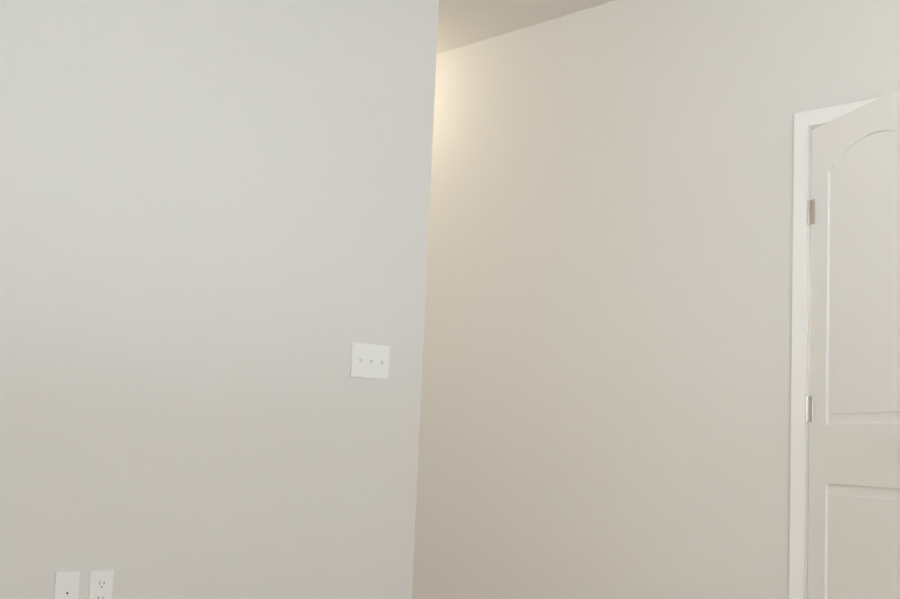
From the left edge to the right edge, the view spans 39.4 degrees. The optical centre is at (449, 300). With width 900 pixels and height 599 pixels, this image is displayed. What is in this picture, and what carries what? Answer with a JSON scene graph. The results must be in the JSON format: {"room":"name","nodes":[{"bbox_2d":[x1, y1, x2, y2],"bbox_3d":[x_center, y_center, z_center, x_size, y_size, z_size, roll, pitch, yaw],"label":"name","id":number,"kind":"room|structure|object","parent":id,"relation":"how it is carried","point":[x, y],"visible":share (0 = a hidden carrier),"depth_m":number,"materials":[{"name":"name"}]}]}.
{"room":"empty bedroom","nodes":[
{"label":"empty bedroom","id":0,"kind":"room"},
{"bbox_2d":[0,0,438,598],"bbox_3d":[-1.493,-0.224,3.244,3.720,2.745,0.120,9,-9,-42],"label":"wall","id":1,"kind":"structure","parent":0,"point":[214,222],"depth_m":3.83,"materials":[{"name":"paint"}]},
{"bbox_2d":[54,571,79,598],"bbox_3d":[-1.060,0.808,3.473,0.070,0.116,0.008,9,-9,-42],"label":"electrical outlet","id":2,"kind":"object","parent":1,"relation":"attached to","point":[66,585],"visible":1,"depth_m":3.47,"materials":[{"name":"white plastic"}]},
{"bbox_2d":[88,570,113,598],"bbox_3d":[-0.984,0.819,3.542,0.070,0.116,0.007,9,-9,-42],"label":"electrical outlet","id":3,"kind":"object","parent":1,"relation":"attached to","point":[101,584],"visible":1,"depth_m":3.54,"materials":[{"name":"white plastic"}]},
{"bbox_2d":[350,342,389,379],"bbox_3d":[-0.265,0.203,4.248,0.162,0.116,0.018,9,-9,-42],"label":"light switch","id":4,"kind":"object","parent":1,"relation":"attached to","point":[370,361],"visible":1,"depth_m":4.25,"materials":[{"name":"white plastic"}]},
{"bbox_2d":[437,0,614,53],"bbox_3d":[0.990,-1.657,2.432,5.960,0.120,10.740,9,-9,-42],"label":"ceiling","id":5,"kind":"structure","parent":0,"point":[461,23],"depth_m":5.55,"materials":[{"name":"paint"}]},
{"bbox_2d":[412,0,899,598],"bbox_3d":[0.492,0.117,5.386,0.120,2.745,5.286,9,-9,-42],"label":"wall","id":6,"kind":"structure","parent":0,"point":[606,392],"depth_m":5.07,"materials":[{"name":"paint"}]},
{"bbox_2d":[789,97,879,598],"bbox_3d":[1.563,0.343,4.174,0.152,2.102,0.888,9,-9,-42],"label":"door frame","id":7,"kind":"structure","parent":6,"relation":"attached to","point":[806,123],"depth_m":4.44,"materials":[{"name":"white paint"}]},
{"bbox_2d":[805,88,899,598],"bbox_3d":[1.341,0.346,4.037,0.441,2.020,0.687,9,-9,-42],"label":"door","id":8,"kind":"structure","parent":6,"relation":"in","point":[852,416],"depth_m":4.14,"materials":[{"name":"white paint"}]}
]}

